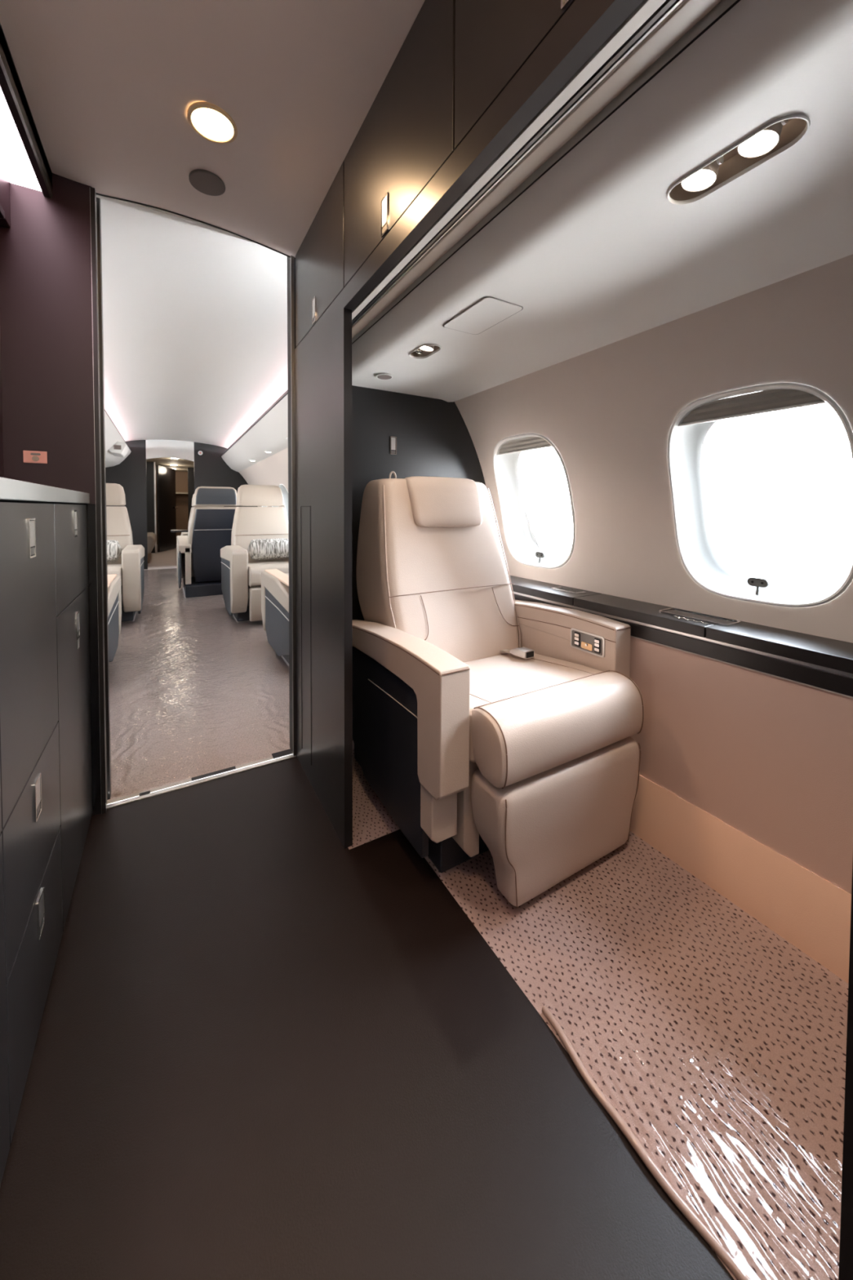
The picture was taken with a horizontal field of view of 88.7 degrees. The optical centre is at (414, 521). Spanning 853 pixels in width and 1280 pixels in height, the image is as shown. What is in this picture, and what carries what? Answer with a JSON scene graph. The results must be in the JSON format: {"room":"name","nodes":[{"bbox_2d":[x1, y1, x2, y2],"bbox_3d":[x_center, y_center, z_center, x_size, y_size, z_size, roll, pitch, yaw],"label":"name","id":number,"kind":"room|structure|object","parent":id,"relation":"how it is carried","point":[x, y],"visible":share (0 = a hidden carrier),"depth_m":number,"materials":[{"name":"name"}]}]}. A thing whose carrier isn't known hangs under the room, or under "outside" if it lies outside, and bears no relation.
{"room":"aircraft cabin","nodes":[
{"label":"aircraft cabin","id":0,"kind":"room"},
{"bbox_2d":[0,340,4,477],"bbox_3d":[-0.508,0.011,0.086,0.020,1.830,2.550,-1,2,-30],"label":"wall","id":1,"kind":"structure","parent":0,"point":[2,474],"depth_m":1.18,"materials":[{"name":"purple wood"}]},
{"bbox_2d":[0,163,10,227],"bbox_3d":[-0.642,-0.826,0.357,0.033,0.143,1.899,-1,2,-30],"label":"upper cabinet","id":2,"kind":"object","parent":1,"relation":"attached to","point":[5,217],"visible":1,"depth_m":1.15,"materials":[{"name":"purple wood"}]},
{"bbox_2d":[0,22,52,198],"bbox_3d":[-0.450,-0.940,0.090,0.128,0.070,2.550,-1,2,-30],"label":"frame","id":3,"kind":"object","parent":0,"point":[8,52],"visible":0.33,"depth_m":0.98,"materials":[{"name":"black paint"}]},
{"bbox_2d":[0,87,41,191],"bbox_3d":[-0.612,-0.903,0.372,0.094,0.018,1.899,-1,2,-30],"label":"light panel","id":4,"kind":"object","parent":3,"relation":"attached to","point":[15,161],"visible":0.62,"depth_m":1.09,"materials":[{"name":"white plastic"}]},
{"bbox_2d":[104,411,131,467],"bbox_3d":[-2.857,-0.831,3.731,0.363,0.298,6.050,-1,2,-30],"label":"ceiling","id":5,"kind":"structure","parent":0,"point":[113,436],"depth_m":4.89,"materials":[{"name":"white plastic"}]},
{"bbox_2d":[108,441,128,457],"bbox_3d":[-3.544,-0.860,5.206,0.212,0.147,0.405,-1,2,-30],"label":"monitor","id":6,"kind":"object","parent":5,"relation":"attached to","point":[119,449],"visible":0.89,"depth_m":5.06,"materials":[{"name":"white plastic"}]},
{"bbox_2d":[113,444,120,449],"bbox_3d":[-3.432,-0.855,5.039,0.070,0.050,0.005,-1,2,-30],"label":"grille","id":7,"kind":"object","parent":6,"relation":"attached to","point":[115,446],"depth_m":5.04,"materials":[{"name":"grey plastic"}]},
{"bbox_2d":[146,462,155,553],"bbox_3d":[-5.643,-0.277,8.781,0.735,1.860,0.050,-1,2,-30],"label":"wall aft cabin partition","id":8,"kind":"structure","parent":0,"point":[149,465],"depth_m":8.89,"materials":[{"name":"black"}]},
{"bbox_2d":[153,462,156,553],"bbox_3d":[-5.321,-0.281,8.951,0.027,1.860,0.090,-1,2,-30],"label":"trim","id":9,"kind":"structure","parent":8,"relation":"attached to","point":[154,466],"depth_m":8.91,"materials":[{"name":"silver metal"}]},
{"bbox_2d":[156,465,177,551],"bbox_3d":[-5.335,-0.272,9.479,0.124,1.790,0.958,0,2,-10],"label":"door","id":10,"kind":"structure","parent":8,"relation":"in","point":[166,477],"depth_m":9.38,"materials":[{"name":"black paint"}]},
{"bbox_2d":[146,457,194,471],"bbox_3d":[-5.086,-1.233,9.008,2.050,0.040,5.250,-1,2,-30],"label":"ceiling","id":11,"kind":"structure","parent":0,"point":[183,465],"depth_m":9.14,"materials":[{"name":"beige"}]},
{"bbox_2d":[155,471,188,544],"bbox_3d":[-6.296,-0.370,11.167,2.050,1.900,0.050,-1,2,-30],"label":"wall","id":12,"kind":"structure","parent":0,"point":[181,477],"depth_m":11.28,"materials":[{"name":"brown"}]},
{"bbox_2d":[175,492,187,494],"bbox_3d":[-5.739,-0.721,11.270,0.870,0.040,0.300,-1,2,-30],"label":"trim","id":13,"kind":"structure","parent":12,"relation":"attached to","point":[175,492],"depth_m":11.02,"materials":[{"name":"beige"}]},
{"bbox_2d":[105,440,257,569],"bbox_3d":[-3.697,-0.282,6.770,2.480,2.000,0.065,-1,2,-30],"label":"wall","id":14,"kind":"structure","parent":0,"point":[131,473],"depth_m":6.57,"materials":[{"name":"black"}]},
{"bbox_2d":[104,409,131,451],"bbox_3d":[-2.718,-0.980,3.805,0.054,0.073,6.050,-1,2,-30],"label":"trim","id":15,"kind":"structure","parent":14,"relation":"attached to","point":[104,410],"depth_m":4.50,"materials":[{"name":"grey plastic"}]},
{"bbox_2d":[221,390,288,456],"bbox_3d":[-1.613,-0.995,4.430,0.054,0.073,6.050,-1,2,-30],"label":"trim","id":16,"kind":"structure","parent":14,"relation":"attached to","point":[286,393],"depth_m":4.17,"materials":[{"name":"grey plastic"}]},
{"bbox_2d":[187,467,194,519],"bbox_3d":[-5.011,-0.320,10.287,0.580,1.860,0.050,-1,2,-30],"label":"wall","id":17,"kind":"structure","parent":0,"point":[190,470],"depth_m":10.14,"materials":[{"name":"black"}]},
{"bbox_2d":[0,0,425,448],"bbox_3d":[-1.525,-1.074,2.983,1.700,0.170,8.650,-1,2,-30],"label":"ceiling","id":18,"kind":"structure","parent":0,"point":[109,86],"depth_m":1.15,"materials":[{"name":"beige"}]},
{"bbox_2d":[188,168,225,195],"bbox_3d":[-0.601,-0.981,1.266,0.096,0.007,0.096,-1,2,-30],"label":"ceiling speaker","id":19,"kind":"object","parent":18,"relation":"attached to","point":[206,182],"visible":1,"depth_m":1.26,"materials":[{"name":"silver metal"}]},
{"bbox_2d":[186,102,237,144],"bbox_3d":[-0.496,-0.975,1.072,0.112,0.008,0.112,-1,2,-30],"label":"recessed light","id":20,"kind":"object","parent":18,"relation":"in","point":[212,123],"visible":1,"depth_m":1.06,"materials":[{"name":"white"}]},
{"bbox_2d":[191,107,233,141],"bbox_3d":[-0.496,-0.973,1.072,0.094,0.001,0.094,-1,2,-30],"label":"diffuser","id":21,"kind":"object","parent":20,"relation":"attached to","point":[211,123],"depth_m":1.07,"materials":[{"name":"white plastic"}]},
{"bbox_2d":[0,173,485,816],"bbox_3d":[-0.726,-0.165,1.452,2.570,2.100,0.050,-1,2,-30],"label":"wall","id":22,"kind":"structure","parent":0,"point":[46,300],"depth_m":1.26,"materials":[{"name":"black wood"}]},
{"bbox_2d":[22,450,47,463],"bbox_3d":[-1.067,-0.181,1.226,0.052,0.034,0.006,-1,2,-30],"label":"switch plate","id":23,"kind":"object","parent":22,"relation":"attached to","point":[28,456],"visible":1,"depth_m":1.23,"materials":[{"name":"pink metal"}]},
{"bbox_2d":[89,192,106,813],"bbox_3d":[-0.976,-0.044,1.353,0.008,1.862,0.122,-1,2,-30],"label":"door","id":24,"kind":"structure","parent":22,"relation":"in","point":[90,193],"depth_m":1.31,"materials":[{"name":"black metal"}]},
{"bbox_2d":[89,186,111,813],"bbox_3d":[-0.965,-0.063,1.343,0.015,1.900,0.099,-1,2,-30],"label":"trim","id":25,"kind":"structure","parent":22,"relation":"attached to","point":[95,204],"depth_m":1.32,"materials":[{"name":"black paint"}]},
{"bbox_2d":[95,192,290,257],"bbox_3d":[-0.734,-0.978,1.424,0.692,0.053,0.006,-1,2,-30],"label":"trim","id":26,"kind":"structure","parent":22,"relation":"attached to","point":[113,197],"depth_m":1.42,"materials":[{"name":"black"}]},
{"bbox_2d":[299,26,412,247],"bbox_3d":[0.197,-0.958,0.656,0.188,0.063,2.200,-1,2,-30],"label":"trim","id":27,"kind":"structure","parent":22,"relation":"attached to","point":[411,26],"depth_m":1.06,"materials":[{"name":"black paint"}]},
{"bbox_2d":[390,436,396,454],"bbox_3d":[-0.088,-0.313,1.800,0.028,0.074,0.003,-1,2,-30],"label":"latch","id":28,"kind":"object","parent":22,"relation":"attached to","point":[393,439],"visible":1,"depth_m":1.80,"materials":[{"name":"silver metal"}]},
{"bbox_2d":[351,0,741,344],"bbox_3d":[0.209,-0.552,0.687,0.003,0.003,2.220,-1,2,-30],"label":"trim","id":29,"kind":"structure","parent":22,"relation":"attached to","point":[733,5],"depth_m":0.61,"materials":[{"name":"black"}]},
{"bbox_2d":[221,394,288,471],"bbox_3d":[-1.475,-0.849,4.513,0.363,0.298,6.050,-1,2,-30],"label":"ceiling","id":30,"kind":"structure","parent":0,"point":[270,433],"depth_m":4.50,"materials":[{"name":"white plastic"}]},
{"bbox_2d":[238,447,288,511],"bbox_3d":[-1.280,-0.296,4.640,0.353,0.930,6.050,-1,2,-30],"label":"wall","id":31,"kind":"structure","parent":0,"point":[273,470],"depth_m":5.49,"materials":[{"name":"beige plastic"}]},
{"bbox_2d":[279,484,288,520],"bbox_3d":[-1.555,-0.192,5.482,0.252,0.542,0.412,-1,2,-30],"label":"window","id":32,"kind":"structure","parent":31,"relation":"in","point":[285,493],"depth_m":5.63,"materials":[{"name":"white plastic"}]},
{"bbox_2d":[0,543,848,1279],"bbox_3d":[-2.867,0.774,5.327,2.480,0.021,13.950,-1,2,-30],"label":"floor","id":33,"kind":"structure","parent":0,"point":[267,1047],"depth_m":0.75,"materials":[{"name":"plastic"}]},
{"bbox_2d":[0,774,9,1186],"bbox_3d":[-0.409,0.456,0.131,0.180,0.938,1.005,-1,2,-30],"label":"base cabinet","id":34,"kind":"object","parent":33,"relation":"on","point":[4,1098],"visible":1,"depth_m":0.61,"materials":[{"name":"black wood"}]},
{"bbox_2d":[0,502,62,1144],"bbox_3d":[-0.745,0.437,0.727,0.183,0.938,0.363,-1,2,-30],"label":"base cabinet","id":35,"kind":"object","parent":33,"relation":"on","point":[29,757],"visible":0.99,"depth_m":0.72,"materials":[{"name":"black wood"}]},
{"bbox_2d":[0,476,89,503],"bbox_3d":[-0.601,-0.042,0.462,0.190,0.031,1.798,-1,2,-30],"label":"countertop","id":36,"kind":"structure","parent":35,"relation":"on","point":[11,490],"depth_m":0.78,"materials":[{"name":"grey stone"}]},
{"bbox_2d":[53,503,92,930],"bbox_3d":[-0.941,0.427,1.072,0.183,0.938,0.427,-1,2,-30],"label":"base cabinet","id":37,"kind":"object","parent":33,"relation":"on","point":[70,521],"visible":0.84,"depth_m":1.07,"materials":[{"name":"black wood"}]},
{"bbox_2d":[107,573,121,662],"bbox_3d":[-2.066,0.278,2.367,0.720,1.152,0.962,-1,2,-30],"label":"armchair","id":38,"kind":"object","parent":33,"relation":"on","point":[114,586],"visible":0.12,"depth_m":2.59,"materials":[{"name":"grey leather"}]},
{"bbox_2d":[106,483,144,622],"bbox_3d":[-2.692,0.238,3.635,0.720,1.152,0.962,-1,2,-30],"label":"armchair","id":39,"kind":"object","parent":33,"relation":"on","point":[130,564],"visible":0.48,"depth_m":3.71,"materials":[{"name":"grey leather"}]},
{"bbox_2d":[106,540,122,561],"bbox_3d":[-2.734,0.257,3.720,0.400,0.184,0.120,-1,2,-30],"label":"lumbar pillow","id":40,"kind":"object","parent":39,"relation":"on","point":[114,550],"visible":0.27,"depth_m":3.75,"materials":[{"name":"fabric"}]},
{"bbox_2d":[106,564,122,584],"bbox_3d":[-2.620,0.429,3.513,0.472,0.158,0.670,-1,2,-30],"label":"seat cushion","id":41,"kind":"object","parent":39,"relation":"on","point":[117,569],"depth_m":3.36,"materials":[{"name":"beige leather"}]},
{"bbox_2d":[146,532,155,563],"bbox_3d":[-4.960,0.263,7.661,0.708,0.850,1.200,-1,2,-30],"label":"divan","id":42,"kind":"object","parent":33,"relation":"on","point":[151,536],"visible":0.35,"depth_m":7.31,"materials":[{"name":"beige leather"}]},
{"bbox_2d":[170,528,188,532],"bbox_3d":[-2.755,0.432,5.466,0.520,0.655,0.300,-1,2,-30],"label":"folding table","id":43,"kind":"object","parent":33,"relation":"on","point":[171,531],"visible":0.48,"depth_m":5.27,"materials":[{"name":"black"}]},
{"bbox_2d":[109,568,286,784],"bbox_3d":[-2.185,0.796,4.113,2.090,0.007,5.935,-1,2,-30],"label":"plastic sheet","id":44,"kind":"object","parent":33,"relation":"on","point":[170,573],"visible":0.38,"depth_m":4.04,"materials":[{"name":"plastic"}]},
{"bbox_2d":[106,748,296,808],"bbox_3d":[-0.712,0.880,1.512,0.586,0.006,0.056,-1,2,-30],"label":"threshold","id":45,"kind":"object","parent":33,"relation":"on","point":[285,754],"visible":0.88,"depth_m":1.49,"materials":[{"name":"silver metal"}]},
{"bbox_2d":[180,493,223,535],"bbox_3d":[-2.840,0.166,6.078,0.720,1.152,0.962,-1,2,-30],"label":"armchair","id":46,"kind":"object","parent":33,"relation":"on","point":[193,505],"visible":0.08,"depth_m":6.26,"materials":[{"name":"grey leather"}]},
{"bbox_2d":[176,486,237,597],"bbox_3d":[-2.304,0.199,4.989,0.720,1.152,0.962,-1,2,-30],"label":"armchair","id":47,"kind":"object","parent":33,"relation":"on","point":[210,528],"visible":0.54,"depth_m":4.58,"materials":[{"name":"grey leather"}]},
{"bbox_2d":[220,484,288,622],"bbox_3d":[-1.304,0.235,3.903,0.720,1.152,0.962,-1,2,-30],"label":"armchair","id":48,"kind":"object","parent":33,"relation":"on","point":[241,575],"visible":0.59,"depth_m":4.00,"materials":[{"name":"grey leather"}]},
{"bbox_2d":[247,538,288,559],"bbox_3d":[-1.320,0.253,4.003,0.400,0.184,0.120,-1,2,-30],"label":"lumbar pillow","id":49,"kind":"object","parent":48,"relation":"on","point":[259,548],"visible":0.87,"depth_m":3.95,"materials":[{"name":"fabric"}]},
{"bbox_2d":[248,560,288,586],"bbox_3d":[-1.232,0.426,3.782,0.472,0.158,0.670,-1,2,-30],"label":"seat cushion","id":50,"kind":"object","parent":48,"relation":"on","point":[255,567],"depth_m":3.48,"materials":[{"name":"beige leather"}]},
{"bbox_2d":[261,568,288,663],"bbox_3d":[-0.539,0.269,2.817,0.720,1.152,0.962,-1,2,-30],"label":"armchair","id":51,"kind":"object","parent":33,"relation":"on","point":[274,583],"visible":0.2,"depth_m":2.65,"materials":[{"name":"grey leather"}]},
{"bbox_2d":[352,471,644,908],"bbox_3d":[0.190,0.357,1.411,0.674,1.062,0.853,-1,2,-30],"label":"armchair","id":52,"kind":"object","parent":33,"relation":"on","point":[472,748],"visible":0.98,"depth_m":1.15,"materials":[{"name":"beige leather"}]},
{"bbox_2d":[499,646,534,658],"bbox_3d":[0.343,0.438,1.475,0.046,0.037,0.126,-1,2,-30],"label":"belt","id":53,"kind":"object","parent":52,"relation":"on","point":[523,652],"visible":1,"depth_m":1.43,"materials":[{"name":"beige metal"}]},
{"bbox_2d":[464,653,602,762],"bbox_3d":[0.245,0.498,1.327,0.502,0.127,0.440,-1,2,-30],"label":"seat cushion","id":54,"kind":"object","parent":52,"relation":"on","point":[495,678],"depth_m":1.25,"materials":[{"name":"beige leather"}]},
{"bbox_2d":[471,671,644,787],"bbox_3d":[0.375,0.504,1.098,0.499,0.152,0.118,-1,2,-30],"label":"cushion","id":55,"kind":"object","parent":52,"relation":"on","point":[522,740],"depth_m":1.03,"materials":[{"name":"beige leather"}]},
{"bbox_2d":[542,1004,752,1279],"bbox_3d":[0.591,0.906,0.708,0.554,0.015,1.200,-1,2,-30],"label":"carpet edge","id":56,"kind":"object","parent":33,"relation":"on","point":[687,1211],"visible":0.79,"depth_m":0.61,"materials":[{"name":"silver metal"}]},
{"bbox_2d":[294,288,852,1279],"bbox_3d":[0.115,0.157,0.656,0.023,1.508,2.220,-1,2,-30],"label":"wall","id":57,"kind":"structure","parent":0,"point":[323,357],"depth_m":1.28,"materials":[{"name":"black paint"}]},
{"bbox_2d":[287,255,296,755],"bbox_3d":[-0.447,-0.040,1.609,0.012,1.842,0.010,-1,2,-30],"label":"trim","id":58,"kind":"structure","parent":57,"relation":"attached to","point":[292,258],"depth_m":1.60,"materials":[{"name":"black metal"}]},
{"bbox_2d":[300,506,311,764],"bbox_3d":[-0.372,0.381,1.500,0.003,0.867,0.119,-1,2,-30],"label":"trim","id":59,"kind":"structure","parent":57,"relation":"attached to","point":[300,506],"depth_m":1.46,"materials":[{"name":"black metal"}]},
{"bbox_2d":[295,161,345,346],"bbox_3d":[-0.226,-0.798,1.403,0.193,0.350,0.493,-1,2,-30],"label":"upper cabinet","id":60,"kind":"object","parent":57,"relation":"attached to","point":[320,257],"visible":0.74,"depth_m":1.30,"materials":[{"name":"black"}]},
{"bbox_2d":[343,0,644,310],"bbox_3d":[0.071,-0.574,0.719,0.026,0.050,1.002,-1,2,-30],"label":"trim","id":61,"kind":"structure","parent":57,"relation":"attached to","point":[586,25],"depth_m":0.61,"materials":[{"name":"black paint"}]},
{"bbox_2d":[351,0,852,402],"bbox_3d":[0.454,-0.553,0.826,0.618,0.120,2.220,-1,2,-30],"label":"ceiling","id":62,"kind":"structure","parent":0,"point":[595,254],"depth_m":0.73,"materials":[{"name":"white plastic"}]},
{"bbox_2d":[376,373,393,379],"bbox_3d":[-0.109,-0.523,1.579,0.062,0.005,0.062,-1,2,-30],"label":"ceiling speaker","id":63,"kind":"object","parent":62,"relation":"attached to","point":[382,376],"visible":1,"depth_m":1.57,"materials":[{"name":"white plastic"}]},
{"bbox_2d":[377,374,391,379],"bbox_3d":[-0.109,-0.522,1.579,0.052,0.003,0.052,-1,2,-30],"label":"grille","id":64,"kind":"object","parent":63,"relation":"attached to","point":[379,376],"depth_m":1.57,"materials":[{"name":"grey plastic"}]},
{"bbox_2d":[344,0,455,286],"bbox_3d":[0.020,-0.784,0.968,0.193,0.350,0.502,-1,2,-30],"label":"upper cabinet","id":65,"kind":"object","parent":62,"relation":"attached to","point":[406,135],"visible":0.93,"depth_m":0.85,"materials":[{"name":"black wood"}]},
{"bbox_2d":[408,343,440,359],"bbox_3d":[0.031,-0.535,1.332,0.066,0.038,0.129,-1,2,-30],"label":"recessed light","id":66,"kind":"object","parent":62,"relation":"in","point":[424,351],"visible":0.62,"depth_m":1.34,"materials":[{"name":"white"}]},
{"bbox_2d":[442,296,523,334],"bbox_3d":[0.167,-0.511,1.092,0.118,0.005,0.190,-1,2,-30],"label":"hatch","id":67,"kind":"object","parent":62,"relation":"attached to","point":[487,312],"visible":1,"depth_m":1.08,"materials":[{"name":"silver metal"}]},
{"bbox_2d":[454,0,575,149],"bbox_3d":[0.318,-0.768,0.443,0.193,0.350,0.699,-1,2,-30],"label":"upper cabinet","id":68,"kind":"object","parent":62,"relation":"attached to","point":[495,38],"visible":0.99,"depth_m":0.62,"materials":[{"name":"black wood"}]},
{"bbox_2d":[351,0,722,338],"bbox_3d":[0.170,-0.567,0.653,0.085,0.044,2.200,-1,2,-30],"label":"door track","id":69,"kind":"object","parent":62,"relation":"attached to","point":[655,26],"visible":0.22,"depth_m":0.60,"materials":[{"name":"silver metal"}]},
{"bbox_2d":[666,115,810,205],"bbox_3d":[0.440,-0.512,0.607,0.066,0.038,0.169,-1,2,-30],"label":"recessed light","id":70,"kind":"object","parent":62,"relation":"in","point":[779,135],"visible":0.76,"depth_m":0.61,"materials":[{"name":"white"}]},
{"bbox_2d":[454,254,852,643],"bbox_3d":[0.809,-0.133,1.041,0.265,0.830,2.220,-1,2,-30],"label":"wall","id":71,"kind":"structure","parent":0,"point":[609,411],"depth_m":1.31,"materials":[{"name":"beige plastic"}]},
{"bbox_2d":[493,433,575,568],"bbox_3d":[0.516,-0.077,1.826,0.252,0.542,0.412,-1,2,-30],"label":"window","id":72,"kind":"structure","parent":71,"relation":"in","point":[523,542],"depth_m":1.96,"materials":[{"name":"white plastic"}]},
{"bbox_2d":[498,436,550,453],"bbox_3d":[0.434,-0.312,1.772,0.021,0.046,0.322,-1,2,-30],"label":"blind","id":73,"kind":"object","parent":72,"relation":"attached to","point":[518,444],"depth_m":1.77,"materials":[{"name":"grey fabric"}]},
{"bbox_2d":[667,382,852,607],"bbox_3d":[0.900,-0.056,1.147,0.252,0.542,0.412,-1,2,-30],"label":"window","id":74,"kind":"structure","parent":71,"relation":"in","point":[691,429],"depth_m":1.21,"materials":[{"name":"white plastic"}]},
{"bbox_2d":[681,389,822,423],"bbox_3d":[0.819,-0.291,1.093,0.021,0.046,0.322,-1,2,-30],"label":"blind","id":75,"kind":"object","parent":74,"relation":"attached to","point":[759,401],"depth_m":1.08,"materials":[{"name":"grey fabric"}]},
{"bbox_2d":[629,636,852,893],"bbox_3d":[0.819,0.553,1.067,0.057,0.403,2.220,-1,2,-30],"label":"wall","id":76,"kind":"structure","parent":0,"point":[770,757],"depth_m":1.03,"materials":[{"name":"beige plastic"}]},
{"bbox_2d":[508,575,852,697],"bbox_3d":[0.862,0.312,1.083,0.161,0.079,2.218,-1,2,-30],"label":"ledge","id":77,"kind":"object","parent":76,"relation":"attached to","point":[821,663],"visible":0.7,"depth_m":1.09,"materials":[{"name":"black paint"}]},
{"bbox_2d":[551,586,586,593],"bbox_3d":[0.570,0.255,1.618,0.050,0.003,0.120,-1,2,-30],"label":"vent","id":78,"kind":"object","parent":77,"relation":"attached to","point":[562,588],"visible":1,"depth_m":1.61,"materials":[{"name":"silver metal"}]},
{"bbox_2d":[659,608,741,626],"bbox_3d":[0.783,0.266,1.216,0.106,0.004,0.184,-1,2,-30],"label":"tray","id":79,"kind":"object","parent":77,"relation":"on","point":[702,617],"visible":1,"depth_m":1.21,"materials":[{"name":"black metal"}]},
{"bbox_2d":[630,774,851,982],"bbox_3d":[0.796,0.828,1.063,0.108,0.148,2.220,-1,2,-30],"label":"baseboard","id":80,"kind":"structure","parent":76,"relation":"attached to","point":[812,913],"depth_m":1.01,"materials":[{"name":"beige plastic"}]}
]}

